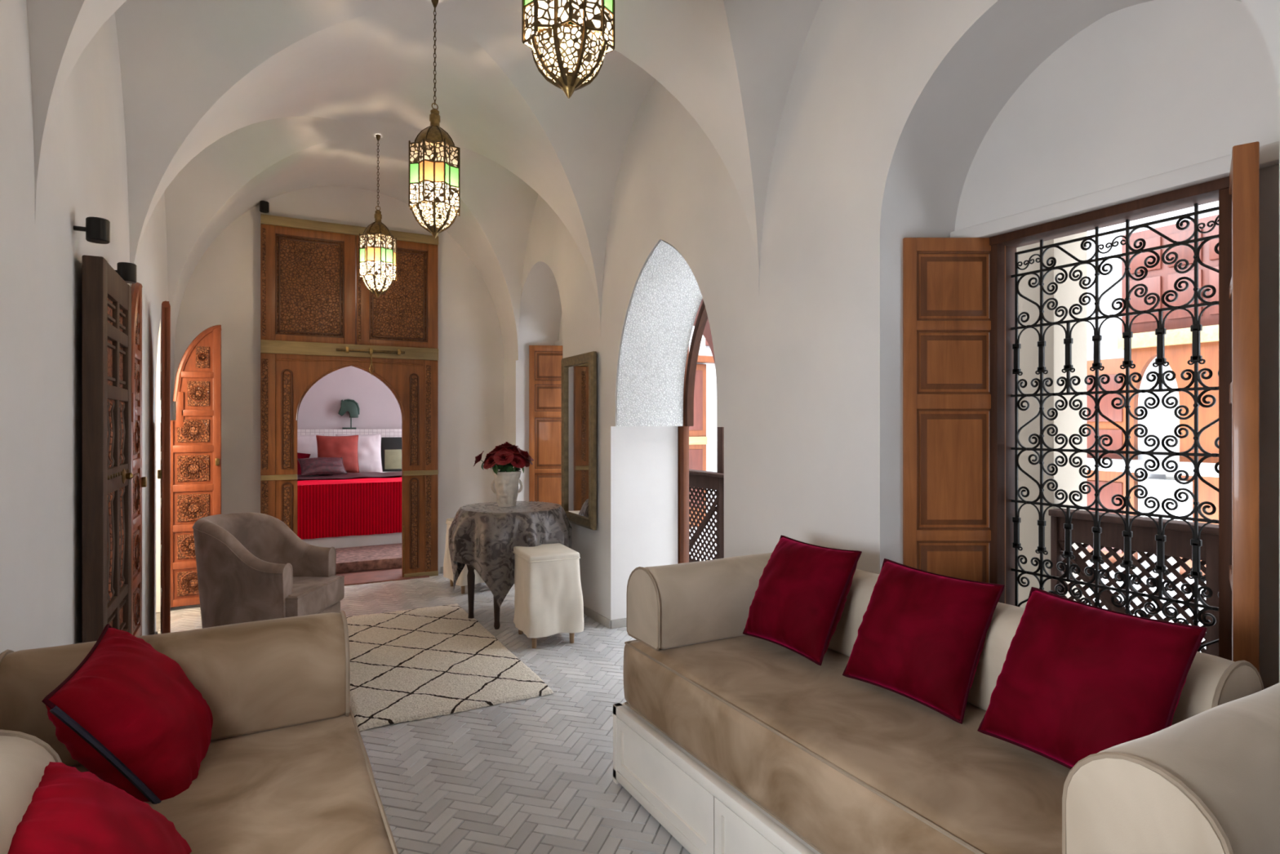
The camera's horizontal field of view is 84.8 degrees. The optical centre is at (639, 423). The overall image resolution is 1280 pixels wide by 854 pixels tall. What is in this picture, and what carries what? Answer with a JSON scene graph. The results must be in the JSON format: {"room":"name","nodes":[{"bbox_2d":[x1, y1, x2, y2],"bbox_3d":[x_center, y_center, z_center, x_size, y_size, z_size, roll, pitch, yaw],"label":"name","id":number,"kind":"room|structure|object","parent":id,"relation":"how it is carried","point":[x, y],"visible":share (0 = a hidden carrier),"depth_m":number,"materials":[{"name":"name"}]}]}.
{"room":"traditional dwelling","nodes":[
{"label":"traditional dwelling","id":0,"kind":"room"},
{"bbox_2d":[0,0,174,653],"bbox_3d":[-1.549,-0.450,1.348,0.350,3.500,8.750,0,0,-29],"label":"wall","id":1,"kind":"structure","parent":0,"point":[82,175],"depth_m":2.11,"materials":[{"name":"paint"}]},
{"bbox_2d":[73,217,110,244],"bbox_3d":[-1.855,-0.655,2.366,0.108,0.076,0.066,0,0,-29],"label":"wall fitting","id":2,"kind":"object","parent":1,"relation":"attached to","point":[97,229],"visible":0.94,"depth_m":2.35,"materials":[{"name":"black metal"}]},
{"bbox_2d":[81,254,133,642],"bbox_3d":[-1.983,0.360,2.643,0.088,1.860,0.600,0,0,-29],"label":"door","id":3,"kind":"structure","parent":1,"relation":"in","point":[107,475],"depth_m":2.43,"materials":[{"name":"brown wood"}]},
{"bbox_2d":[115,262,136,283],"bbox_3d":[-2.142,-0.625,2.893,0.108,0.076,0.066,0,0,-29],"label":"wall fitting","id":4,"kind":"object","parent":1,"relation":"attached to","point":[127,271],"visible":0.75,"depth_m":2.88,"materials":[{"name":"black metal"}]},
{"bbox_2d":[131,282,146,635],"bbox_3d":[-2.386,0.297,3.311,0.060,1.987,0.338,0,0,-29],"label":"door","id":5,"kind":"structure","parent":1,"relation":"in","point":[138,482],"depth_m":3.33,"materials":[{"name":"brown wood"}]},
{"bbox_2d":[157,301,170,633],"bbox_3d":[-2.787,0.297,4.100,0.060,1.987,0.338,0,0,-36],"label":"door","id":6,"kind":"structure","parent":1,"relation":"in","point":[164,473],"depth_m":3.97,"materials":[{"name":"brown wood"}]},
{"bbox_2d":[170,324,221,607],"bbox_3d":[-3.148,0.282,4.947,0.338,1.987,0.060,0,0,-29],"label":"door","id":7,"kind":"structure","parent":1,"relation":"in","point":[196,431],"depth_m":4.94,"materials":[{"name":"brown wood"}]},
{"bbox_2d":[174,186,503,573],"bbox_3d":[-2.350,-0.500,5.940,3.340,3.600,0.280,0,0,-29],"label":"wall","id":8,"kind":"structure","parent":0,"point":[223,289],"depth_m":5.76,"materials":[{"name":"paint"}]},
{"bbox_2d":[259,200,269,213],"bbox_3d":[-2.910,-1.675,5.431,0.066,0.076,0.108,0,0,-29],"label":"wall fitting","id":9,"kind":"object","parent":8,"relation":"attached to","point":[264,205],"visible":1,"depth_m":5.39,"materials":[{"name":"black metal"}]},
{"bbox_2d":[260,213,438,577],"bbox_3d":[-2.324,-0.152,5.704,1.340,2.905,0.110,0,0,-29],"label":"door","id":10,"kind":"structure","parent":8,"relation":"in","point":[319,318],"depth_m":5.67,"materials":[{"name":"brown wood"}]},
{"bbox_2d":[335,568,429,586],"bbox_3d":[-2.405,1.299,5.853,1.180,0.022,0.420,0,0,-29],"label":"trim","id":11,"kind":"structure","parent":8,"relation":"attached to","point":[368,577],"depth_m":5.91,"materials":[{"name":"wood"}]},
{"bbox_2d":[297,365,401,429],"bbox_3d":[-3.830,-0.200,8.561,3.670,3.000,0.100,0,0,-29],"label":"wall","id":12,"kind":"structure","parent":0,"point":[319,408],"depth_m":8.63,"materials":[{"name":"paint"}]},
{"bbox_2d":[297,429,401,437],"bbox_3d":[-3.824,0.682,8.445,3.370,1.235,0.110,0,0,-29],"label":"trim","id":13,"kind":"structure","parent":12,"relation":"attached to","point":[384,433],"depth_m":8.56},
{"bbox_2d":[337,399,359,429],"bbox_3d":[-3.561,-0.120,8.583,0.244,0.369,0.100,0,0,-29],"label":"statuette","id":14,"kind":"object","parent":13,"relation":"on","point":[351,406],"visible":1,"depth_m":8.57,"materials":[{"name":"green metal"}]},
{"bbox_2d":[155,567,690,853],"bbox_3d":[-0.654,1.329,3.602,4.300,0.062,11.850,0,0,-29],"label":"floor","id":15,"kind":"structure","parent":0,"point":[525,739],"depth_m":2.73,"materials":[{"name":"grey tile"}]},
{"bbox_2d":[74,706,399,853],"bbox_3d":[-0.674,1.038,0.954,0.800,0.523,2.220,0,0,-29],"label":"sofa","id":16,"kind":"object","parent":15,"relation":"on","point":[308,788],"visible":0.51,"depth_m":1.46,"materials":[{"name":"beige fabric"}]},
{"bbox_2d":[0,729,62,853],"bbox_3d":[-0.795,0.655,0.592,0.228,0.257,1.416,0,0,-29],"label":"bolster","id":17,"kind":"object","parent":16,"relation":"on","point":[24,757],"visible":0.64,"depth_m":1.13,"materials":[{"name":"beige fabric"}]},
{"bbox_2d":[7,761,191,853],"bbox_3d":[-0.885,0.725,1.135,0.266,0.290,0.350,0,0,-31],"label":"cushion","id":18,"kind":"object","parent":16,"relation":"on","point":[70,811],"visible":0.74,"depth_m":1.12,"materials":[{"name":"fabric"}]},
{"bbox_2d":[42,623,213,804],"bbox_3d":[-1.125,0.660,1.579,0.263,0.355,0.417,0,0,-20],"label":"cushion","id":19,"kind":"object","parent":16,"relation":"on","point":[129,713],"visible":0.95,"depth_m":1.47,"materials":[{"name":"fabric"}]},
{"bbox_2d":[0,609,350,766],"bbox_3d":[-1.153,0.655,1.797,0.751,0.257,0.252,0,0,-29],"label":"bolster","id":20,"kind":"object","parent":16,"relation":"on","point":[253,677],"visible":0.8,"depth_m":1.76,"materials":[{"name":"beige fabric"}]},
{"bbox_2d":[192,512,344,628],"bbox_3d":[-2.016,0.896,3.744,0.660,0.809,0.564,0,0,2],"label":"armchair","id":21,"kind":"object","parent":15,"relation":"on","point":[251,566],"visible":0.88,"depth_m":3.52,"materials":[{"name":"grey fabric"}]},
{"bbox_2d":[286,575,344,617],"bbox_3d":[-1.945,0.928,3.741,0.512,0.143,0.505,0,0,2],"label":"seat cushion","id":22,"kind":"object","parent":21,"relation":"on","point":[309,594],"depth_m":3.73,"materials":[{"name":"grey fabric"}]},
{"bbox_2d":[297,471,401,548],"bbox_3d":[-3.201,0.907,7.543,2.800,0.726,1.409,0,0,-29],"label":"bed","id":23,"kind":"object","parent":15,"relation":"on","point":[353,509],"visible":0.34,"depth_m":6.97,"materials":[{"name":"red fabric"}]},
{"bbox_2d":[297,452,311,474],"bbox_3d":[-3.882,0.460,7.747,0.418,0.388,0.202,0,0,-16],"label":"cushion","id":24,"kind":"object","parent":23,"relation":"on","point":[300,455],"visible":0.08,"depth_m":7.79,"materials":[{"name":"fabric"}]},
{"bbox_2d":[297,433,324,457],"bbox_3d":[-3.844,0.360,7.927,0.507,0.491,0.172,0,0,-28],"label":"cushion","id":25,"kind":"object","parent":23,"relation":"on","point":[307,444],"visible":0.19,"depth_m":7.95,"materials":[{"name":"fabric"}]},
{"bbox_2d":[297,457,346,475],"bbox_3d":[-3.458,0.461,7.637,0.460,0.188,0.259,0,0,-34],"label":"cushion","id":26,"kind":"object","parent":23,"relation":"on","point":[318,465],"visible":1,"depth_m":7.58,"materials":[{"name":"fabric"}]},
{"bbox_2d":[315,435,359,472],"bbox_3d":[-3.425,0.345,7.953,0.446,0.436,0.164,0,0,-29],"label":"cushion","id":27,"kind":"object","parent":23,"relation":"on","point":[344,446],"visible":0.73,"depth_m":7.93,"materials":[{"name":"red fabric"}]},
{"bbox_2d":[297,471,401,479],"bbox_3d":[-3.309,0.563,7.740,2.800,0.037,0.620,0,0,-29],"label":"throw","id":28,"kind":"object","parent":23,"relation":"on","point":[371,474],"depth_m":7.64,"materials":[{"name":"fabric"}]},
{"bbox_2d":[297,475,401,485],"bbox_3d":[-3.199,0.588,7.538,2.800,0.016,1.380,0,0,-29],"label":"bedspread","id":29,"kind":"object","parent":23,"relation":"on","point":[301,480],"depth_m":7.26,"materials":[{"name":"fabric"}]},
{"bbox_2d":[335,433,382,473],"bbox_3d":[-3.289,0.360,8.226,0.506,0.491,0.179,0,0,-29],"label":"cushion","id":30,"kind":"object","parent":23,"relation":"on","point":[369,446],"visible":0.41,"depth_m":8.24,"materials":[{"name":"fabric"}]},
{"bbox_2d":[381,436,401,471],"bbox_3d":[-3.015,0.373,8.621,0.380,0.420,0.036,0,0,-29],"label":"picture","id":31,"kind":"object","parent":23,"relation":"on","point":[391,447],"visible":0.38,"depth_m":8.59,"materials":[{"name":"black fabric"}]},
{"bbox_2d":[384,448,401,469],"bbox_3d":[-3.016,0.433,8.603,0.220,0.240,0.006,0,0,-29],"label":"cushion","id":32,"kind":"object","parent":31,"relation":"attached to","point":[393,457],"depth_m":8.59,"materials":[{"name":"beige fabric"}]},
{"bbox_2d":[335,542,401,573],"bbox_3d":[-2.592,1.255,6.582,1.450,0.090,0.800,0,0,-29],"label":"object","id":33,"kind":"structure","parent":15,"relation":"on","point":[348,559],"depth_m":6.35,"materials":[{"name":"tile"}]},
{"bbox_2d":[346,603,554,730],"bbox_3d":[-1.245,1.289,3.990,0.901,0.022,1.877,0,0,-29],"label":"rug","id":34,"kind":"object","parent":15,"relation":"on","point":[411,664],"visible":0.88,"depth_m":3.69,"materials":[{"name":"carpet"}]},
{"bbox_2d":[443,518,484,593],"bbox_3d":[-1.336,1.030,5.554,0.348,0.540,0.420,0,0,-32],"label":"stool","id":35,"kind":"object","parent":15,"relation":"on","point":[461,580],"visible":0.2,"depth_m":5.52,"materials":[{"name":"beige fabric"}]},
{"bbox_2d":[466,564,500,629],"bbox_3d":[-0.866,0.929,4.710,0.650,0.742,0.650,0,0,-29],"label":"round table","id":36,"kind":"object","parent":15,"relation":"on","point":[471,575],"visible":0.25,"depth_m":4.62,"materials":[{"name":"brown wood"}]},
{"bbox_2d":[448,501,572,607],"bbox_3d":[-0.874,0.854,4.703,0.813,0.605,0.820,0,0,-41],"label":"tablecloth","id":37,"kind":"object","parent":36,"relation":"on","point":[483,537],"visible":0.82,"depth_m":4.39,"materials":[{"name":"grey fabric"}]},
{"bbox_2d":[490,470,523,506],"bbox_3d":[-0.897,0.435,4.727,0.194,0.235,0.191,0,0,-29],"label":"vase","id":38,"kind":"object","parent":37,"relation":"on","point":[506,483],"visible":0.98,"depth_m":4.67,"materials":[{"name":"white ceramic"}]},
{"bbox_2d":[473,450,499,471],"bbox_3d":[-1.030,0.255,4.719,0.181,0.149,0.124,0,0,-18],"label":"rose","id":39,"kind":"object","parent":38,"relation":"in","point":[477,458],"visible":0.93,"depth_m":4.69,"materials":[{"name":"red plant"}]},
{"bbox_2d":[482,453,501,471],"bbox_3d":[-0.970,0.261,4.718,0.175,0.179,0.126,0,0,10],"label":"rose","id":40,"kind":"object","parent":38,"relation":"in","point":[488,455],"visible":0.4,"depth_m":4.70,"materials":[{"name":"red plant"}]},
{"bbox_2d":[483,453,509,474],"bbox_3d":[-0.939,0.288,4.671,0.196,0.200,0.140,0,0,-35],"label":"rose","id":41,"kind":"object","parent":38,"relation":"in","point":[489,462],"visible":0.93,"depth_m":4.64,"materials":[{"name":"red plant"}]},
{"bbox_2d":[488,446,503,465],"bbox_3d":[-0.943,0.246,4.703,0.145,0.197,0.132,0,0,-35],"label":"rose","id":42,"kind":"object","parent":38,"relation":"in","point":[496,448],"visible":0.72,"depth_m":4.68,"materials":[{"name":"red plant"}]},
{"bbox_2d":[493,449,513,471],"bbox_3d":[-0.904,0.255,4.655,0.130,0.172,0.181,0,0,-10],"label":"rose","id":43,"kind":"object","parent":38,"relation":"in","point":[501,460],"visible":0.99,"depth_m":4.61,"materials":[{"name":"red plant"}]},
{"bbox_2d":[493,447,515,471],"bbox_3d":[-0.899,0.259,4.672,0.141,0.211,0.146,0,0,-5],"label":"rose","id":44,"kind":"object","parent":38,"relation":"in","point":[503,469],"visible":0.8,"depth_m":4.66,"materials":[{"name":"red plant"}]},
{"bbox_2d":[494,441,518,447],"bbox_3d":[-0.897,0.245,4.727,0.157,0.250,0.158,0,0,38],"label":"rose","id":45,"kind":"object","parent":38,"relation":"in","point":[506,444],"visible":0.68,"depth_m":4.70,"materials":[{"name":"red plant"}]},
{"bbox_2d":[506,445,523,469],"bbox_3d":[-0.856,0.246,4.699,0.148,0.199,0.133,0,0,16],"label":"rose","id":46,"kind":"object","parent":38,"relation":"in","point":[514,447],"visible":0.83,"depth_m":4.68,"materials":[{"name":"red plant"}]},
{"bbox_2d":[506,453,525,471],"bbox_3d":[-0.850,0.279,4.671,0.170,0.161,0.122,0,0,35],"label":"rose","id":47,"kind":"object","parent":38,"relation":"in","point":[517,461],"visible":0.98,"depth_m":4.65,"materials":[{"name":"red plant"}]},
{"bbox_2d":[505,447,533,470],"bbox_3d":[-0.829,0.268,4.717,0.216,0.223,0.155,0,0,-13],"label":"rose","id":48,"kind":"object","parent":38,"relation":"in","point":[517,448],"visible":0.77,"depth_m":4.71,"materials":[{"name":"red plant"}]},
{"bbox_2d":[511,453,529,470],"bbox_3d":[-0.838,0.292,4.771,0.143,0.210,0.198,0,0,29],"label":"rose","id":49,"kind":"object","parent":38,"relation":"in","point":[527,464],"visible":0.06,"depth_m":4.81,"materials":[{"name":"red plant"}]},
{"bbox_2d":[515,448,533,472],"bbox_3d":[-0.800,0.270,4.726,0.178,0.204,0.153,0,0,43],"label":"rose","id":50,"kind":"object","parent":38,"relation":"in","point":[526,452],"visible":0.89,"depth_m":4.71,"materials":[{"name":"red plant"}]},
{"bbox_2d":[512,542,583,648],"bbox_3d":[-0.567,1.030,4.257,0.360,0.540,0.419,0,0,-25],"label":"stool","id":51,"kind":"object","parent":15,"relation":"on","point":[548,595],"visible":1,"depth_m":4.10,"materials":[{"name":"beige fabric"}]},
{"bbox_2d":[613,635,1071,853],"bbox_3d":[0.727,1.038,1.905,0.831,0.523,1.930,0,0,-29],"label":"sofa","id":52,"kind":"object","parent":15,"relation":"on","point":[744,744],"visible":0.61,"depth_m":1.82,"materials":[{"name":"beige fabric"}]},
{"bbox_2d":[626,552,772,650],"bbox_3d":[0.339,0.647,2.685,0.771,0.272,0.242,0,0,-29],"label":"bolster","id":53,"kind":"object","parent":52,"relation":"on","point":[672,606],"visible":0.57,"depth_m":2.51,"materials":[{"name":"beige fabric"}]},
{"bbox_2d":[742,534,862,665],"bbox_3d":[0.544,0.585,2.403,0.248,0.342,0.386,0,0,-30],"label":"cushion","id":54,"kind":"object","parent":52,"relation":"on","point":[798,602],"visible":1,"depth_m":2.29,"materials":[{"name":"fabric"}]},
{"bbox_2d":[842,558,1004,724],"bbox_3d":[0.804,0.602,2.022,0.254,0.350,0.386,0,0,-31],"label":"cushion","id":55,"kind":"object","parent":52,"relation":"on","point":[922,634],"visible":1,"depth_m":1.93,"materials":[{"name":"fabric"}]},
{"bbox_2d":[827,568,1263,725],"bbox_3d":[0.954,0.645,2.098,0.233,0.277,1.386,0,0,-29],"label":"bolster","id":56,"kind":"object","parent":52,"relation":"on","point":[1211,681],"visible":0.21,"depth_m":1.87,"materials":[{"name":"beige fabric"}]},
{"bbox_2d":[977,586,1207,768],"bbox_3d":[1.007,0.592,1.597,0.258,0.343,0.391,0,0,-24],"label":"cushion","id":57,"kind":"object","parent":52,"relation":"on","point":[1077,680],"visible":0.88,"depth_m":1.52,"materials":[{"name":"fabric"}]},
{"bbox_2d":[1062,682,1279,853],"bbox_3d":[1.105,0.647,1.258,0.791,0.272,0.242,0,0,-29],"label":"bolster","id":58,"kind":"object","parent":52,"relation":"on","point":[1207,781],"visible":1,"depth_m":1.09,"materials":[{"name":"beige fabric"}]},
{"bbox_2d":[26,0,822,363],"bbox_3d":[-0.270,-1.250,1.988,2.510,1.400,8.750,0,0,-29],"label":"ceiling","id":59,"kind":"structure","parent":0,"point":[230,106],"depth_m":3.59,"materials":[{"name":"paint"}]},
{"bbox_2d":[359,134,396,297],"bbox_3d":[-1.770,-1.405,4.741,0.224,1.109,0.224,0,0,39],"label":"lantern","id":60,"kind":"object","parent":59,"relation":"hanging from","point":[377,244],"visible":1,"depth_m":4.68,"materials":[{"name":"gold metal"}]},
{"bbox_2d":[408,0,460,238],"bbox_3d":[-0.942,-1.405,3.222,0.224,1.109,0.224,0,0,30],"label":"lantern","id":61,"kind":"object","parent":59,"relation":"hanging from","point":[434,159],"visible":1,"depth_m":3.15,"materials":[{"name":"gold metal"}]},
{"bbox_2d":[521,0,614,98],"bbox_3d":[-0.186,-1.405,1.835,0.224,1.109,0.224,0,0,-30],"label":"lantern","id":62,"kind":"object","parent":59,"relation":"hanging from","point":[569,41],"visible":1,"depth_m":1.77,"materials":[{"name":"gold metal"}]},
{"bbox_2d":[688,325,716,560],"bbox_3d":[0.449,0.350,8.890,4.100,8.500,0.220,0,0,-29],"label":"wall","id":63,"kind":"structure","parent":0,"point":[711,384],"depth_m":9.04,"materials":[{"name":"white paint"}]},
{"bbox_2d":[688,364,707,527],"bbox_3d":[0.664,0.270,8.851,0.400,2.060,0.075,0,0,-29],"label":"door","id":64,"kind":"structure","parent":63,"relation":"in","point":[698,440],"depth_m":8.87,"materials":[{"name":"brown wood"}]},
{"bbox_2d":[698,335,705,355],"bbox_3d":[0.784,-1.230,8.924,0.080,0.740,0.060,0,0,-29],"label":"beam","id":65,"kind":"structure","parent":63,"relation":"attached to","point":[702,348],"depth_m":8.90,"materials":[{"name":"white paint"}]},
{"bbox_2d":[697,355,714,363],"bbox_3d":[0.899,-0.820,8.953,1.050,0.080,0.120,0,0,-29],"label":"trim","id":66,"kind":"structure","parent":63,"relation":"attached to","point":[704,359],"depth_m":8.85,"materials":[{"name":"brown wood"}]},
{"bbox_2d":[503,0,1279,688],"bbox_3d":[0.984,-0.450,2.729,0.400,3.500,8.750,0,0,-29],"label":"wall","id":67,"kind":"structure","parent":0,"point":[890,106],"depth_m":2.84,"materials":[{"name":"paint"}]},
{"bbox_2d":[528,345,562,506],"bbox_3d":[-0.780,0.198,6.135,0.375,1.765,0.035,0,0,-5],"label":"window shutter","id":68,"kind":"object","parent":67,"relation":"attached to","point":[544,361],"visible":0.43,"depth_m":6.12,"materials":[{"name":"brown wood"}]},
{"bbox_2d":[555,339,562,345],"bbox_3d":[-0.493,-0.710,5.808,0.044,0.050,1.030,0,0,-29],"label":"trim","id":69,"kind":"structure","parent":67,"relation":"attached to","point":[558,342],"depth_m":6.17,"materials":[{"name":"paint"}]},
{"bbox_2d":[561,351,596,529],"bbox_3d":[-0.432,0.110,4.845,0.034,1.170,0.580,0,0,-27],"label":"wall mirror","id":70,"kind":"object","parent":67,"relation":"attached to","point":[579,372],"visible":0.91,"depth_m":4.82,"materials":[{"name":"clear glass"}]},
{"bbox_2d":[566,363,588,517],"bbox_3d":[-0.424,0.110,4.849,0.008,1.050,0.460,0,0,-27],"label":"mirror glass","id":71,"kind":"object","parent":70,"relation":"attached to","point":[577,374],"depth_m":4.86,"materials":[{"name":"white"}]},
{"bbox_2d":[583,604,610,628],"bbox_3d":[-0.382,1.272,4.803,0.012,0.055,0.800,0,0,-29],"label":"baseboard","id":72,"kind":"structure","parent":67,"relation":"attached to","point":[588,611],"depth_m":4.61,"materials":[{"name":"grey paint"}]},
{"bbox_2d":[611,617,626,628],"bbox_3d":[0.028,1.272,4.565,0.480,0.055,0.012,0,0,-29],"label":"baseboard","id":73,"kind":"structure","parent":67,"relation":"attached to","point":[618,623],"depth_m":4.47,"materials":[{"name":"grey paint"}]},
{"bbox_2d":[617,240,702,426],"bbox_3d":[0.331,-0.504,4.033,0.487,1.039,1.093,0,0,-29],"label":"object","id":74,"kind":"structure","parent":67,"relation":"attached to","point":[667,298],"depth_m":4.42,"materials":[{"name":"paint"}]},
{"bbox_2d":[677,346,688,563],"bbox_3d":[0.226,0.315,4.822,0.053,1.930,0.360,0,0,-29],"label":"door","id":75,"kind":"structure","parent":67,"relation":"in","point":[682,431],"depth_m":4.67,"materials":[{"name":"brown wood"}]},
{"bbox_2d":[684,300,707,426],"bbox_3d":[0.581,-0.492,4.167,0.050,1.015,1.100,0,0,-29],"label":"trim","id":76,"kind":"structure","parent":67,"relation":"attached to","point":[702,317],"depth_m":4.59,"materials":[{"name":"brown wood"}]},
{"bbox_2d":[902,237,1005,603],"bbox_3d":[1.157,0.198,2.592,0.375,1.765,0.035,0,0,0],"label":"window shutter","id":77,"kind":"object","parent":67,"relation":"attached to","point":[947,322],"visible":0.7,"depth_m":2.58,"materials":[{"name":"brown wood"}]},
{"bbox_2d":[989,176,1231,660],"bbox_3d":[1.514,0.215,2.289,0.150,1.830,0.770,0,0,-29],"label":"window","id":78,"kind":"structure","parent":67,"relation":"in","point":[1218,189],"depth_m":2.49,"materials":[{"name":"brown wood"}]},
{"bbox_2d":[1011,203,1218,651],"bbox_3d":[1.541,0.198,2.292,0.014,1.705,0.719,0,0,-29],"label":"window grille","id":79,"kind":"object","parent":78,"relation":"attached to","point":[1196,328],"visible":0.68,"depth_m":2.25,"materials":[{"name":"metal"}]},
{"bbox_2d":[950,141,1279,237],"bbox_3d":[1.465,-0.710,2.217,0.044,0.050,1.090,0,0,-29],"label":"trim","id":80,"kind":"structure","parent":67,"relation":"attached to","point":[1220,167],"depth_m":2.16,"materials":[{"name":"paint"}]},
{"bbox_2d":[1229,141,1259,673],"bbox_3d":[1.586,0.198,1.846,0.050,1.765,0.345,0,0,38],"label":"window shutter","id":81,"kind":"object","parent":67,"relation":"attached to","point":[1244,174],"visible":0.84,"depth_m":1.71,"materials":[{"name":"brown wood"}]},
{"bbox_2d":[1087,200,1218,652],"bbox_3d":[4.685,0.350,5.174,0.220,8.500,10.600,0,0,-29],"label":"wall","id":82,"kind":"structure","parent":0,"point":[1154,421],"depth_m":6.00,"materials":[{"name":"white paint"}]},
{"bbox_2d":[1087,560,1205,591],"bbox_3d":[3.617,1.240,6.756,0.160,0.080,6.400,0,0,-29],"label":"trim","id":83,"kind":"structure","parent":82,"relation":"attached to","point":[1136,570],"depth_m":5.70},
{"bbox_2d":[1087,457,1218,477],"bbox_3d":[3.617,0.350,6.756,0.160,0.100,6.400,0,0,-29],"label":"trim","id":84,"kind":"structure","parent":82,"relation":"attached to","point":[1206,469],"depth_m":5.62,"materials":[{"name":"white paint"}]},
{"bbox_2d":[1141,478,1192,521],"bbox_3d":[4.254,0.750,5.651,0.100,0.600,0.350,0,0,-29],"label":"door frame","id":85,"kind":"structure","parent":82,"relation":"attached to","point":[1161,489],"depth_m":5.62,"materials":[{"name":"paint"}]},
{"bbox_2d":[1117,214,1218,349],"bbox_3d":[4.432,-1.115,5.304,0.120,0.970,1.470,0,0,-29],"label":"building","id":86,"kind":"structure","parent":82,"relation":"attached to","point":[1161,278],"depth_m":5.60,"materials":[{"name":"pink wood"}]},
{"bbox_2d":[1129,341,1218,577],"bbox_3d":[4.355,0.310,5.507,0.060,1.880,0.900,0,0,-29],"label":"door","id":87,"kind":"structure","parent":82,"relation":"in","point":[1178,356],"depth_m":5.52,"materials":[{"name":"brown wood"}]},
{"bbox_2d":[1087,357,1125,563],"bbox_3d":[4.028,0.345,6.103,0.065,1.810,0.480,0,0,-29],"label":"door","id":88,"kind":"structure","parent":87,"relation":"attached to","point":[1112,366],"depth_m":6.03,"materials":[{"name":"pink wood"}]},
{"bbox_3d":[1.544,1.331,3.404,1.070,0.058,10.500,0,0,-29],"label":"floor","id":89,"kind":"structure","parent":0,"visible":0},
{"bbox_2d":[688,469,724,562],"bbox_3d":[0.532,0.850,5.928,0.110,0.900,1.900,0,0,-29],"label":"balustrade","id":90,"kind":"object","parent":89,"relation":"on","point":[710,481],"visible":0.12,"depth_m":5.87,"materials":[{"name":"brown wood"}]},
{"bbox_2d":[716,426,724,559],"bbox_3d":[0.687,0.100,5.728,0.090,2.400,0.080,0,0,-29],"label":"post","id":91,"kind":"object","parent":89,"relation":"on","point":[720,430],"visible":0.06,"depth_m":5.71,"materials":[{"name":"brown wood"}]},
{"bbox_2d":[1016,231,1087,608],"bbox_3d":[1.989,-0.125,3.539,0.280,2.850,0.370,0,0,-29],"label":"column","id":92,"kind":"structure","parent":89,"relation":"on","point":[1068,421],"depth_m":3.39,"materials":[{"name":"white paint"}]},
{"bbox_2d":[1048,507,1218,656],"bbox_3d":[2.729,0.850,1.898,0.110,0.900,3.220,0,0,-29],"label":"balustrade","id":93,"kind":"object","parent":89,"relation":"on","point":[1179,534],"visible":0.27,"depth_m":2.97,"materials":[{"name":"brown wood"}]},
{"bbox_3d":[0.208,0.100,6.606,0.090,2.400,0.080,0,0,-29],"label":"post","id":94,"kind":"object","parent":89,"relation":"on","visible":0},
{"bbox_2d":[693,297,715,368],"bbox_3d":[0.452,-0.650,6.158,0.050,0.900,0.940,0,0,-29],"label":"arch","id":95,"kind":"object","parent":94,"relation":"attached to","point":[707,332],"visible":0.17,"depth_m":5.89,"materials":[{"name":"red paint"}]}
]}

